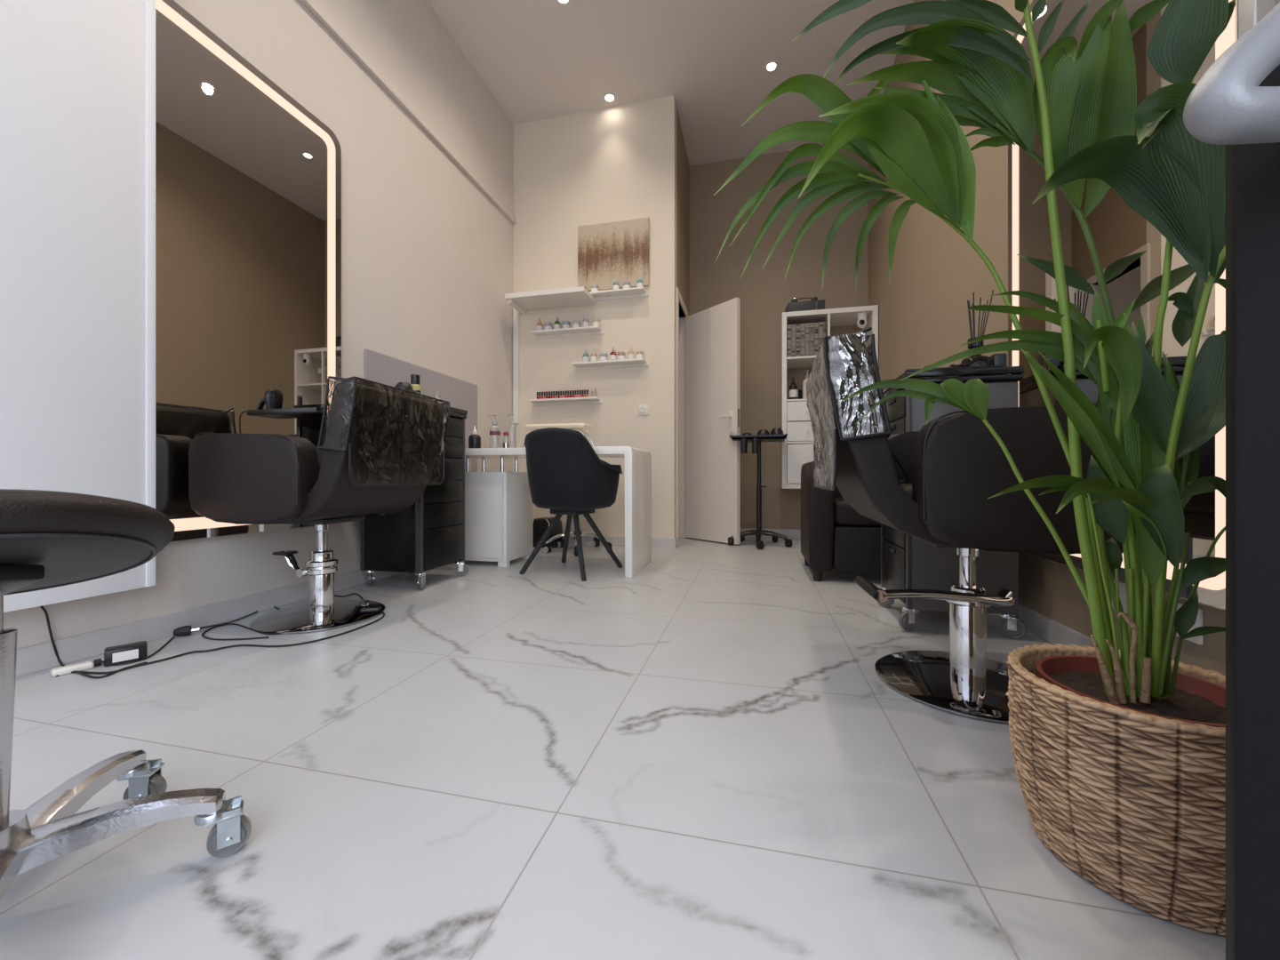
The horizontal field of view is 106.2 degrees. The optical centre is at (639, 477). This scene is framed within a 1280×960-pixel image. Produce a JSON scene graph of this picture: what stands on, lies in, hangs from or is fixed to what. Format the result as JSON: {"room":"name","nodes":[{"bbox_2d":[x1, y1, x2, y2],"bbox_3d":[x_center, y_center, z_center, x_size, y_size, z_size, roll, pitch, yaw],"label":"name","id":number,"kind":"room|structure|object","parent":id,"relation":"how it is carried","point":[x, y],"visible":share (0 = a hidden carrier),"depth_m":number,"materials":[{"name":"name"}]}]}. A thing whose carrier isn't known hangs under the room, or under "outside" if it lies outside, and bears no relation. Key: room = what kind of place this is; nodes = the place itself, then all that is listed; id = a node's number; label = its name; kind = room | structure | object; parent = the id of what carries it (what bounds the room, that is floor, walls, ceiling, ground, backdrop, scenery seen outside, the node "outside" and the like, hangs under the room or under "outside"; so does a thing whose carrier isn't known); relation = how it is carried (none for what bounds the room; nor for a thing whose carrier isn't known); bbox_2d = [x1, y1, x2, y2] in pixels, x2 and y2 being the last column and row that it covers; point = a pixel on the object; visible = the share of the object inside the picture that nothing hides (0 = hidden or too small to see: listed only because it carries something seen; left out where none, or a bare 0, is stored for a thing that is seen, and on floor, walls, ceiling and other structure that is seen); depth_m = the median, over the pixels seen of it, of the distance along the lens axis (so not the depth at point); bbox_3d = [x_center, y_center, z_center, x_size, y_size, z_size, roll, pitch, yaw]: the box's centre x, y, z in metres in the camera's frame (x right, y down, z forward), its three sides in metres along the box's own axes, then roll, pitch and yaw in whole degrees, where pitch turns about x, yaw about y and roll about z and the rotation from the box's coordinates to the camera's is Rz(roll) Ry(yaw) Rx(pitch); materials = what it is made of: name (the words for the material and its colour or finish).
{"room":"salon","nodes":[
{"label":"salon","id":0,"kind":"room"},
{"bbox_2d":[3,0,513,648],"bbox_3d":[-1.639,-1.245,2.168,0.120,3.620,4.150,0,0,14],"label":"wall","id":1,"kind":"structure","parent":0,"point":[428,256],"depth_m":2.75,"materials":[{"name":"beige paint"}]},
{"bbox_2d":[0,0,155,612],"bbox_3d":[-1.788,-1.090,1.072,0.099,2.900,1.110,0,0,14],"label":"wall panel","id":2,"kind":"object","parent":1,"relation":"attached to","point":[77,77],"visible":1,"depth_m":1.42,"materials":[{"name":"white metal"}]},
{"bbox_2d":[40,605,146,678],"bbox_3d":[-1.618,0.470,1.428,0.249,0.196,0.118,0,0,14],"label":"power cable","id":3,"kind":"object","parent":1,"relation":"hanging from","point":[42,606],"visible":0.93,"depth_m":1.42,"materials":[{"name":"black rubber"}]},
{"bbox_2d":[16,568,402,677],"bbox_3d":[-1.575,0.526,2.152,0.012,0.078,4.150,0,0,14],"label":"baseboard","id":4,"kind":"structure","parent":1,"relation":"attached to","point":[32,659],"depth_m":1.69,"materials":[{"name":"stone"}]},
{"bbox_2d":[155,0,341,542],"bbox_3d":[-1.618,-0.733,1.923,0.034,1.925,0.985,0,0,14],"label":"mirror","id":5,"kind":"object","parent":1,"relation":"attached to","point":[248,180],"visible":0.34,"depth_m":1.90,"materials":[{"name":"mirror"}]},
{"bbox_2d":[300,0,516,223],"bbox_3d":[-1.503,-2.237,2.418,0.028,0.085,3.600,0,0,14],"label":"trim","id":6,"kind":"structure","parent":1,"relation":"attached to","point":[316,7],"depth_m":2.79,"materials":[{"name":"beige paint"}]},
{"bbox_2d":[364,348,477,471],"bbox_3d":[-1.348,-0.362,3.090,0.013,0.655,1.060,0,0,14],"label":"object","id":7,"kind":"structure","parent":1,"relation":"attached to","point":[380,368],"depth_m":3.09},
{"bbox_2d":[513,95,676,538],"bbox_3d":[-0.455,-1.245,4.079,1.530,3.620,0.120,0,0,14],"label":"wall","id":8,"kind":"structure","parent":0,"point":[616,163],"depth_m":3.97,"materials":[{"name":"beige paint"}]},
{"bbox_2d":[512,307,519,423],"bbox_3d":[-1.068,-0.965,4.149,0.045,1.000,0.030,0,0,14],"label":"trim","id":9,"kind":"structure","parent":8,"relation":"attached to","point":[516,313],"depth_m":4.13,"materials":[{"name":"white paint"}]},
{"bbox_2d":[504,286,596,314],"bbox_3d":[-0.723,-1.439,3.927,0.670,0.068,0.299,0,0,14],"label":"wall shelf","id":10,"kind":"object","parent":8,"relation":"attached to","point":[572,296],"visible":1,"depth_m":3.87,"materials":[{"name":"white paint"}]},
{"bbox_2d":[528,396,602,405],"bbox_3d":[-0.626,-0.634,4.004,0.627,0.038,0.104,0,0,14],"label":"ledge","id":11,"kind":"object","parent":8,"relation":"attached to","point":[589,399],"visible":1,"depth_m":4.00,"materials":[{"name":"white paint"}]},
{"bbox_2d":[531,325,604,338],"bbox_3d":[-0.608,-1.206,4.000,0.619,0.038,0.104,0,0,14],"label":"ledge","id":12,"kind":"object","parent":8,"relation":"attached to","point":[587,330],"visible":1,"depth_m":4.00,"materials":[{"name":"white paint"}]},
{"bbox_2d":[536,318,543,330],"bbox_3d":[-0.847,-1.286,4.055,0.054,0.122,0.054,0,0,14],"label":"dropper bottle","id":13,"kind":"object","parent":12,"relation":"on","point":[539,326],"visible":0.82,"depth_m":4.04,"materials":[{"name":"white plastic"}]},
{"bbox_2d":[544,321,551,329],"bbox_3d":[-0.768,-1.260,4.036,0.063,0.069,0.063,0,0,14],"label":"jar","id":14,"kind":"object","parent":12,"relation":"on","point":[548,325],"visible":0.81,"depth_m":4.01,"materials":[{"name":"white plastic"}]},
{"bbox_2d":[553,316,560,328],"bbox_3d":[-0.691,-1.286,4.017,0.054,0.122,0.054,0,0,14],"label":"dropper bottle","id":15,"kind":"object","parent":12,"relation":"on","point":[556,324],"visible":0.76,"depth_m":4.00,"materials":[{"name":"white plastic"}]},
{"bbox_2d":[562,320,569,327],"bbox_3d":[-0.614,-1.260,3.999,0.063,0.069,0.063,0,0,14],"label":"jar","id":16,"kind":"object","parent":12,"relation":"on","point":[565,324],"visible":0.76,"depth_m":3.97,"materials":[{"name":"white plastic"}]},
{"bbox_2d":[572,320,579,327],"bbox_3d":[-0.529,-1.260,3.978,0.063,0.069,0.063,0,0,14],"label":"jar","id":17,"kind":"object","parent":12,"relation":"on","point":[575,323],"visible":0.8,"depth_m":3.95,"materials":[{"name":"white plastic"}]},
{"bbox_2d":[582,314,589,327],"bbox_3d":[-0.446,-1.286,3.959,0.054,0.122,0.054,0,0,14],"label":"dropper bottle","id":18,"kind":"object","parent":12,"relation":"on","point":[585,323],"visible":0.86,"depth_m":3.94,"materials":[{"name":"white plastic"}]},
{"bbox_2d":[592,318,599,327],"bbox_3d":[-0.357,-1.260,3.937,0.063,0.069,0.063,0,0,14],"label":"jar","id":19,"kind":"object","parent":12,"relation":"on","point":[596,321],"visible":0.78,"depth_m":3.91,"materials":[{"name":"white plastic"}]},
{"bbox_2d":[571,358,648,369],"bbox_3d":[-0.250,-0.921,3.914,0.634,0.038,0.104,0,0,14],"label":"ledge","id":20,"kind":"object","parent":8,"relation":"attached to","point":[638,362],"visible":1,"depth_m":3.92,"materials":[{"name":"white paint"}]},
{"bbox_2d":[582,349,589,361],"bbox_3d":[-0.446,-1.001,3.959,0.054,0.122,0.054,0,0,14],"label":"dropper bottle","id":21,"kind":"object","parent":20,"relation":"on","point":[585,357],"visible":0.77,"depth_m":3.94,"materials":[{"name":"white plastic"}]},
{"bbox_2d":[590,348,597,361],"bbox_3d":[-0.379,-1.001,3.942,0.054,0.122,0.054,0,0,14],"label":"dropper bottle","id":22,"kind":"object","parent":20,"relation":"on","point":[593,356],"visible":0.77,"depth_m":3.92,"materials":[{"name":"white plastic"}]},
{"bbox_2d":[600,352,607,360],"bbox_3d":[-0.297,-0.975,3.923,0.063,0.069,0.063,0,0,14],"label":"jar","id":23,"kind":"object","parent":20,"relation":"on","point":[603,356],"visible":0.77,"depth_m":3.90,"materials":[{"name":"white plastic"}]},
{"bbox_2d":[609,347,616,359],"bbox_3d":[-0.216,-1.001,3.903,0.054,0.122,0.054,0,0,14],"label":"dropper bottle","id":24,"kind":"object","parent":20,"relation":"on","point":[612,356],"visible":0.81,"depth_m":3.88,"materials":[{"name":"white plastic"}]},
{"bbox_2d":[617,352,624,359],"bbox_3d":[-0.151,-0.975,3.888,0.063,0.069,0.063,0,0,14],"label":"jar","id":25,"kind":"object","parent":20,"relation":"on","point":[620,355],"visible":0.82,"depth_m":3.86,"materials":[{"name":"white plastic"}]},
{"bbox_2d":[627,345,634,359],"bbox_3d":[-0.071,-1.001,3.869,0.054,0.122,0.054,0,0,14],"label":"dropper bottle","id":26,"kind":"object","parent":20,"relation":"on","point":[630,355],"visible":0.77,"depth_m":3.85,"materials":[{"name":"white plastic"}]},
{"bbox_2d":[636,350,643,358],"bbox_3d":[0.000,-0.975,3.851,0.063,0.069,0.063,0,0,14],"label":"jar","id":27,"kind":"object","parent":20,"relation":"on","point":[639,353],"visible":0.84,"depth_m":3.83,"materials":[{"name":"white plastic"}]},
{"bbox_2d":[577,216,648,291],"bbox_3d":[-0.222,-1.819,3.948,0.605,0.545,0.022,0,0,14],"label":"abstract painting","id":28,"kind":"object","parent":8,"relation":"attached to","point":[608,252],"visible":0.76,"depth_m":3.94,"materials":[{"name":"brown fabric"}]},
{"bbox_2d":[589,287,647,300],"bbox_3d":[-0.202,-1.486,3.902,0.530,0.038,0.104,0,0,14],"label":"ledge","id":29,"kind":"object","parent":8,"relation":"attached to","point":[636,292],"visible":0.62,"depth_m":3.90,"materials":[{"name":"white paint"}]},
{"bbox_2d":[612,278,619,289],"bbox_3d":[-0.195,-1.563,3.898,0.052,0.117,0.052,0,0,14],"label":"dropper bottle","id":30,"kind":"object","parent":29,"relation":"on","point":[615,285],"visible":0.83,"depth_m":3.88,"materials":[{"name":"white plastic"}]},
{"bbox_2d":[623,280,630,288],"bbox_3d":[-0.107,-1.538,3.877,0.061,0.066,0.061,0,0,14],"label":"jar","id":31,"kind":"object","parent":29,"relation":"on","point":[626,284],"visible":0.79,"depth_m":3.85,"materials":[{"name":"white plastic"}]},
{"bbox_2d":[636,275,643,287],"bbox_3d":[0.000,-1.563,3.851,0.052,0.117,0.052,0,0,14],"label":"dropper bottle","id":32,"kind":"object","parent":29,"relation":"on","point":[639,284],"visible":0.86,"depth_m":3.83,"materials":[{"name":"white plastic"}]},
{"bbox_2d":[563,536,675,548],"bbox_3d":[-0.401,0.526,3.998,1.410,0.078,0.012,0,0,14],"label":"baseboard","id":33,"kind":"structure","parent":8,"relation":"attached to","point":[618,541],"depth_m":3.93,"materials":[{"name":"stone"}]},
{"bbox_2d":[638,404,647,415],"bbox_3d":[0.025,-0.545,3.895,0.082,0.082,0.014,0,0,14],"label":"wall socket","id":34,"kind":"object","parent":8,"relation":"attached to","point":[643,410],"visible":1,"depth_m":3.89,"materials":[{"name":"white plastic"}]},
{"bbox_2d":[0,536,1225,959],"bbox_3d":[-0.003,0.565,2.237,3.030,0.001,5.050,0,0,13],"label":"floor","id":35,"kind":"structure","parent":0,"point":[704,753],"depth_m":0.86,"materials":[{"name":"tile"}]},
{"bbox_2d":[50,658,101,676],"bbox_3d":[-1.642,0.554,1.402,0.032,0.022,0.095,0,0,33],"label":"socket","id":36,"kind":"object","parent":35,"relation":"on","point":[87,665],"visible":1,"depth_m":1.39,"materials":[{"name":"white plastic"}]},
{"bbox_2d":[0,488,251,899],"bbox_3d":[-0.836,0.289,0.607,0.449,0.552,0.465,0,0,14],"label":"stool","id":37,"kind":"object","parent":35,"relation":"on","point":[49,539],"visible":1,"depth_m":0.63,"materials":[{"name":"black leather"}]},
{"bbox_2d":[104,640,147,666],"bbox_3d":[-1.577,0.541,1.476,0.054,0.048,0.090,0,0,43],"label":"power adapter","id":38,"kind":"object","parent":35,"relation":"on","point":[124,653],"visible":1,"depth_m":1.46,"materials":[{"name":"black plastic"}]},
{"bbox_2d":[101,635,175,665],"bbox_3d":[-1.587,0.561,1.567,0.111,0.005,0.262,0,0,-1],"label":"power cable","id":39,"kind":"object","parent":35,"relation":"on","point":[173,636],"visible":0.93,"depth_m":1.49,"materials":[{"name":"black rubber"}]},
{"bbox_2d":[173,625,199,636],"bbox_3d":[-1.617,0.547,1.714,0.069,0.036,0.036,0,0,-37],"label":"plug","id":40,"kind":"object","parent":35,"relation":"on","point":[185,630],"visible":1,"depth_m":1.70,"materials":[{"name":"plastic"}]},
{"bbox_2d":[56,611,384,676],"bbox_3d":[-1.296,0.561,1.644,0.311,0.006,0.867,0,0,33],"label":"power cable","id":41,"kind":"object","parent":35,"relation":"on","point":[334,636],"visible":0.89,"depth_m":1.58,"materials":[{"name":"black rubber"}]},
{"bbox_2d":[191,606,281,639],"bbox_3d":[-1.520,0.557,1.835,0.526,0.014,0.297,0,0,42],"label":"power cable","id":42,"kind":"object","parent":35,"relation":"on","point":[228,622],"visible":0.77,"depth_m":1.76,"materials":[{"name":"black rubber"}]},
{"bbox_2d":[188,380,444,633],"bbox_3d":[-1.238,0.117,1.946,0.654,0.895,0.604,0,0,11],"label":"chair","id":43,"kind":"object","parent":35,"relation":"on","point":[234,478],"visible":0.99,"depth_m":1.70,"materials":[{"name":"black leather"}]},
{"bbox_2d":[317,376,450,487],"bbox_3d":[-0.994,-0.159,1.902,0.211,0.385,0.572,0,0,10],"label":"chair cover","id":44,"kind":"object","parent":43,"relation":"on","point":[355,380],"visible":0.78,"depth_m":1.71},
{"bbox_2d":[360,606,381,611],"bbox_3d":[-1.125,0.553,2.008,0.075,0.022,0.035,0,0,-21],"label":"switch","id":45,"kind":"object","parent":35,"relation":"on","point":[371,608],"visible":0.74,"depth_m":2.00,"materials":[{"name":"black plastic"}]},
{"bbox_2d":[360,405,468,590],"bbox_3d":[-1.200,0.090,2.530,0.487,0.950,0.605,0,0,14],"label":"trolley","id":46,"kind":"object","parent":35,"relation":"on","point":[427,534],"visible":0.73,"depth_m":2.48,"materials":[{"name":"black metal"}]},
{"bbox_2d":[394,382,419,393],"bbox_3d":[-1.072,-0.272,2.253,0.187,0.355,0.082,0,0,31],"label":"hair dryer","id":47,"kind":"object","parent":46,"relation":"on","point":[405,386],"visible":0.17,"depth_m":2.25,"materials":[{"name":"black plastic"}]},
{"bbox_2d":[410,374,423,394],"bbox_3d":[-1.223,-0.459,2.618,0.075,0.198,0.075,0,0,14],"label":"shampoo bottle","id":48,"kind":"object","parent":46,"relation":"on","point":[415,379],"visible":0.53,"depth_m":2.60,"materials":[{"name":"yellow plastic"}]},
{"bbox_2d":[441,405,467,419],"bbox_3d":[-1.222,-0.360,2.623,0.370,0.050,0.400,0,0,13],"label":"tray","id":49,"kind":"object","parent":46,"relation":"on","point":[455,413],"depth_m":2.68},
{"bbox_2d":[532,517,563,547],"bbox_3d":[-0.761,0.446,3.942,0.220,0.238,0.190,0,0,14],"label":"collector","id":50,"kind":"object","parent":35,"relation":"on","point":[540,525],"visible":0.62,"depth_m":3.87,"materials":[{"name":"black plastic"}]},
{"bbox_2d":[452,446,651,577],"bbox_3d":[-0.599,0.194,3.106,1.265,0.742,0.520,0,0,14],"label":"desk","id":51,"kind":"object","parent":35,"relation":"on","point":[499,505],"visible":0.82,"depth_m":3.04,"materials":[{"name":"white paint"}]},
{"bbox_2d":[468,425,480,448],"bbox_3d":[-1.047,-0.253,3.049,0.076,0.151,0.076,0,0,14],"label":"dropper bottle","id":52,"kind":"object","parent":51,"relation":"on","point":[475,439],"visible":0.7,"depth_m":3.02,"materials":[{"name":"black plastic"}]},
{"bbox_2d":[488,414,500,447],"bbox_3d":[-0.919,-0.287,3.042,0.065,0.219,0.075,0,0,-41],"label":"pump bottle","id":53,"kind":"object","parent":51,"relation":"on","point":[494,429],"visible":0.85,"depth_m":3.02,"materials":[{"name":"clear plastic"}]},
{"bbox_2d":[502,432,509,447],"bbox_3d":[-0.828,-0.230,2.976,0.042,0.106,0.042,0,0,14],"label":"jar","id":54,"kind":"object","parent":51,"relation":"on","point":[506,440],"visible":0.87,"depth_m":2.96,"materials":[{"name":"glass"}]},
{"bbox_2d":[506,414,516,447],"bbox_3d":[-0.830,-0.293,3.112,0.052,0.233,0.060,0,0,-41],"label":"pump bottle","id":55,"kind":"object","parent":51,"relation":"on","point":[512,430],"visible":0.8,"depth_m":3.09,"materials":[{"name":"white plastic"}]},
{"bbox_2d":[522,423,594,447],"bbox_3d":[-0.519,-0.258,3.066,0.461,0.154,0.150,0,0,14],"label":"manicure hand rest","id":56,"kind":"object","parent":51,"relation":"on","point":[580,427],"visible":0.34,"depth_m":3.00,"materials":[{"name":"beige plastic"}]},
{"bbox_2d":[519,427,622,581],"bbox_3d":[-0.402,0.146,2.918,0.524,0.853,0.502,0,0,30],"label":"tub chair","id":57,"kind":"object","parent":35,"relation":"on","point":[566,476],"visible":0.98,"depth_m":2.72,"materials":[{"name":"black fabric"}]},
{"bbox_2d":[543,514,612,556],"bbox_3d":[-0.454,0.285,3.699,0.506,0.560,0.532,0,0,14],"label":"stool","id":58,"kind":"object","parent":35,"relation":"on","point":[548,548],"visible":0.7,"depth_m":3.67,"materials":[{"name":"silver metal"}]},
{"bbox_2d":[728,433,792,549],"bbox_3d":[0.994,0.108,3.994,0.514,0.915,0.497,0,0,14],"label":"tray stand","id":59,"kind":"object","parent":35,"relation":"on","point":[756,440],"visible":0.94,"depth_m":3.94,"materials":[{"name":"black plastic"}]},
{"bbox_2d":[728,433,787,453],"bbox_3d":[0.984,-0.273,4.011,0.460,0.155,0.330,0,0,13],"label":"tray","id":60,"kind":"object","parent":59,"relation":"on","point":[756,440],"depth_m":3.87,"materials":[{"name":"black plastic"}]},
{"bbox_2d":[757,429,769,434],"bbox_3d":[1.022,-0.359,3.976,0.110,0.070,0.110,0,0,14],"label":"bowl","id":61,"kind":"object","parent":59,"relation":"on","point":[762,431],"visible":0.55,"depth_m":3.94,"materials":[{"name":"plastic"}]},
{"bbox_2d":[770,427,783,434],"bbox_3d":[1.145,-0.368,4.019,0.110,0.088,0.110,0,0,14],"label":"bowl","id":62,"kind":"object","parent":59,"relation":"on","point":[777,430],"visible":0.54,"depth_m":3.98,"materials":[{"name":"plastic"}]},
{"bbox_2d":[800,452,880,581],"bbox_3d":[1.307,0.145,2.788,0.670,0.840,0.604,0,0,14],"label":"recliner armchair","id":63,"kind":"object","parent":35,"relation":"on","point":[834,535],"visible":0.41,"depth_m":2.56,"materials":[{"name":"black leather"}]},
{"bbox_2d":[833,497,880,526],"bbox_3d":[1.303,0.193,2.771,0.426,0.135,0.499,0,0,13],"label":"seat cushion","id":64,"kind":"object","parent":63,"relation":"on","point":[844,515],"depth_m":2.56,"materials":[{"name":"black leather"}]},
{"bbox_2d":[876,366,1026,638],"bbox_3d":[1.189,0.090,1.895,0.403,0.950,0.400,0,0,14],"label":"trolley","id":65,"kind":"object","parent":35,"relation":"on","point":[908,562],"visible":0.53,"depth_m":1.73,"materials":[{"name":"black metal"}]},
{"bbox_2d":[882,366,1023,396],"bbox_3d":[1.190,-0.360,1.895,0.370,0.050,0.400,0,0,13],"label":"tray","id":66,"kind":"object","parent":65,"relation":"on","point":[1006,375],"depth_m":1.69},
{"bbox_2d":[904,364,1007,372],"bbox_3d":[1.138,-0.392,1.742,0.320,0.011,0.030,0,0,14],"label":"iron","id":67,"kind":"object","parent":65,"relation":"on","point":[999,365],"visible":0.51,"depth_m":1.72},
{"bbox_2d":[960,289,993,375],"bbox_3d":[1.254,-0.521,1.797,0.106,0.322,0.106,0,0,14],"label":"reed diffuser","id":68,"kind":"object","parent":65,"relation":"on","point":[977,360],"visible":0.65,"depth_m":1.77,"materials":[{"name":"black glass"}]},
{"bbox_2d":[989,352,1007,365],"bbox_3d":[1.328,-0.407,1.789,0.043,0.095,0.060,0,0,14],"label":"carton","id":69,"kind":"object","parent":65,"relation":"on","point":[997,359],"visible":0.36,"depth_m":1.76,"materials":[{"name":"cardboard"}]},
{"bbox_2d":[811,340,1123,723],"bbox_3d":[0.842,0.117,1.332,0.654,0.895,0.604,0,0,15],"label":"chair","id":70,"kind":"object","parent":35,"relation":"on","point":[952,466],"visible":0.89,"depth_m":1.13,"materials":[{"name":"black leather"}]},
{"bbox_2d":[805,327,908,490],"bbox_3d":[0.604,-0.159,1.396,0.208,0.385,0.571,0,0,15],"label":"chair cover","id":71,"kind":"object","parent":70,"relation":"on","point":[828,341],"visible":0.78,"depth_m":1.20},
{"bbox_2d":[900,483,912,499],"bbox_3d":[0.914,0.060,1.312,0.465,0.080,0.400,0,0,15],"label":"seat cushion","id":72,"kind":"object","parent":70,"relation":"on","point":[908,487],"depth_m":1.19,"materials":[{"name":"black leather"}]},
{"bbox_2d":[1006,643,1225,935],"bbox_3d":[0.739,0.431,0.710,0.312,0.266,0.312,0,0,26],"label":"woven basket","id":73,"kind":"object","parent":35,"relation":"on","point":[1132,803],"visible":0.78,"depth_m":0.62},
{"bbox_2d":[713,0,1236,727],"bbox_3d":[0.522,-0.146,0.757,0.810,1.405,0.321,0,0,14],"label":"potted palm","id":74,"kind":"object","parent":73,"relation":"in","point":[1145,432],"visible":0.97,"depth_m":0.73,"materials":[{"name":"plant"}]},
{"bbox_2d":[1035,655,1225,727],"bbox_3d":[0.738,0.432,0.710,0.238,0.250,0.238,0,0,13],"label":"pot","id":75,"kind":"object","parent":73,"relation":"in","point":[1188,699],"depth_m":0.71,"materials":[{"name":"plastic"}]},
{"bbox_2d":[427,0,914,165],"bbox_3d":[0.011,-3.105,2.296,3.270,0.100,5.170,0,0,14],"label":"ceiling","id":76,"kind":"structure","parent":0,"point":[540,60],"depth_m":3.50,"materials":[{"name":"white paint"}]},
{"bbox_2d":[556,0,569,5],"bbox_3d":[-0.489,-3.051,3.059,0.092,0.008,0.092,0,0,14],"label":"recessed light","id":77,"kind":"object","parent":76,"relation":"in","point":[561,2],"visible":1,"depth_m":3.08,"materials":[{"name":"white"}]},
{"bbox_2d":[603,92,615,102],"bbox_3d":[-0.245,-3.051,3.864,0.092,0.008,0.092,0,0,14],"label":"recessed light","id":78,"kind":"object","parent":76,"relation":"in","point":[609,97],"visible":1,"depth_m":3.86,"materials":[{"name":"white paint"}]},
{"bbox_2d":[765,60,777,71],"bbox_3d":[0.976,-3.051,3.571,0.092,0.008,0.092,0,0,14],"label":"recessed light","id":79,"kind":"object","parent":76,"relation":"in","point":[771,66],"visible":1,"depth_m":3.57,"materials":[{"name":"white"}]},
{"bbox_2d":[676,106,689,414],"bbox_3d":[0.345,-1.245,4.350,0.100,3.620,0.780,0,0,14],"label":"wall","id":80,"kind":"structure","parent":0,"point":[683,167],"depth_m":4.31,"materials":[{"name":"beige paint"}]},
{"bbox_2d":[676,287,687,546],"bbox_3d":[0.322,-0.495,4.247,0.124,2.120,0.630,0,0,14],"label":"door frame","id":81,"kind":"structure","parent":80,"relation":"in","point":[680,320],"depth_m":4.49,"materials":[{"name":"paint"}]},
{"bbox_2d":[685,297,740,544],"bbox_3d":[0.602,-0.464,4.195,0.097,2.033,0.626,0,0,-37],"label":"door","id":82,"kind":"structure","parent":81,"relation":"attached to","point":[712,334],"depth_m":4.17,"materials":[{"name":"paint"}]},
{"bbox_2d":[689,147,868,529],"bbox_3d":[1.296,-1.245,4.584,1.840,3.620,0.120,0,0,14],"label":"wall","id":83,"kind":"structure","parent":0,"point":[764,294],"depth_m":4.55,"materials":[{"name":"beige paint"}]},
{"bbox_2d":[740,528,800,537],"bbox_3d":[1.271,0.526,4.522,1.620,0.078,0.012,0,0,14],"label":"baseboard","id":84,"kind":"structure","parent":83,"relation":"attached to","point":[789,533],"depth_m":4.50,"materials":[{"name":"stone"}]},
{"bbox_2d":[779,304,878,488],"bbox_3d":[1.635,-0.661,4.230,0.760,1.517,0.406,0,0,14],"label":"shelf unit","id":85,"kind":"object","parent":83,"relation":"attached to","point":[799,453],"visible":0.37,"depth_m":4.12,"materials":[{"name":"white paint"}]},
{"bbox_2d":[786,377,797,399],"bbox_3d":[1.339,-0.772,4.217,0.072,0.206,0.083,0,0,-41],"label":"pump bottle","id":86,"kind":"object","parent":85,"relation":"on","point":[793,388],"visible":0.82,"depth_m":4.18,"materials":[{"name":"black plastic"}]},
{"bbox_2d":[797,389,802,399],"bbox_3d":[1.405,-0.722,4.280,0.076,0.105,0.076,0,0,14],"label":"jar","id":87,"kind":"object","parent":85,"relation":"on","point":[799,391],"visible":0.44,"depth_m":4.25,"materials":[{"name":"black plastic"}]},
{"bbox_2d":[784,296,824,311],"bbox_3d":[1.449,-1.498,4.247,0.325,0.157,0.224,0,0,14],"label":"tool case","id":88,"kind":"object","parent":85,"relation":"on","point":[813,304],"visible":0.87,"depth_m":4.15,"materials":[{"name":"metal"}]},
{"bbox_2d":[786,321,825,357],"bbox_3d":[1.460,-1.176,4.262,0.314,0.284,0.310,0,0,14],"label":"storage box","id":89,"kind":"object","parent":85,"relation":"on","point":[803,340],"visible":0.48,"depth_m":4.11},
{"bbox_2d":[802,369,810,399],"bbox_3d":[1.450,-0.800,4.167,0.076,0.260,0.076,0,0,14],"label":"lotion bottle","id":90,"kind":"object","parent":85,"relation":"on","point":[804,396],"visible":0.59,"depth_m":4.15,"materials":[{"name":"white plastic"}]},
{"bbox_2d":[856,312,867,328],"bbox_3d":[1.868,-1.317,4.044,0.080,0.124,0.083,0,0,14],"label":"security camera","id":91,"kind":"object","parent":85,"relation":"attached to","point":[861,317],"visible":1,"depth_m":4.02,"materials":[{"name":"white paint"}]},
{"bbox_2d":[960,345,992,375],"bbox_3d":[1.254,-0.429,1.797,0.106,0.138,0.106,0,0,13],"label":"bottle","id":92,"kind":"object","parent":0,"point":[977,360],"depth_m":1.76,"materials":[{"name":"orange glass"}]},
{"bbox_2d":[868,0,1279,674],"bbox_3d":[1.529,-1.245,1.870,0.120,3.620,5.050,0,0,14],"label":"wall","id":93,"kind":"structure","parent":0,"point":[923,313],"depth_m":2.40,"materials":[{"name":"beige paint"}]},
{"bbox_2d":[1018,603,1093,647],"bbox_3d":[1.463,0.526,1.879,0.012,0.078,5.038,0,0,14],"label":"baseboard","id":94,"kind":"structure","parent":93,"relation":"attached to","point":[1047,628],"depth_m":1.64,"materials":[{"name":"stone"}]},
{"bbox_2d":[1111,579,1127,613],"bbox_3d":[1.343,0.330,1.385,0.014,0.082,0.152,0,0,14],"label":"wall socket","id":95,"kind":"object","parent":93,"relation":"attached to","point":[1122,586],"visible":0.07,"depth_m":1.32,"materials":[{"name":"white plastic"}]},
{"bbox_2d":[1008,0,1275,609],"bbox_3d":[1.338,-0.708,1.409,0.034,1.975,0.955,0,0,14],"label":"mirror","id":96,"kind":"object","parent":93,"relation":"attached to","point":[1118,231],"visible":0.08,"depth_m":1.32,"materials":[{"name":"mirror"}]},
{"bbox_2d":[1176,601,1203,644],"bbox_3d":[1.282,0.340,1.132,0.014,0.082,0.082,0,0,14],"label":"wall socket","id":97,"kind":"object","parent":93,"relation":"attached to","point":[1199,622],"visible":0.16,"depth_m":1.10,"materials":[{"name":"white plastic"}]},
{"bbox_2d":[1183,0,1279,959],"bbox_3d":[0.613,-0.639,0.114,0.150,2.392,0.648,0,0,-44],"label":"door","id":98,"kind":"structure","parent":93,"relation":"in","point":[1235,104],"depth_m":0.34,"materials":[{"name":"paint"}]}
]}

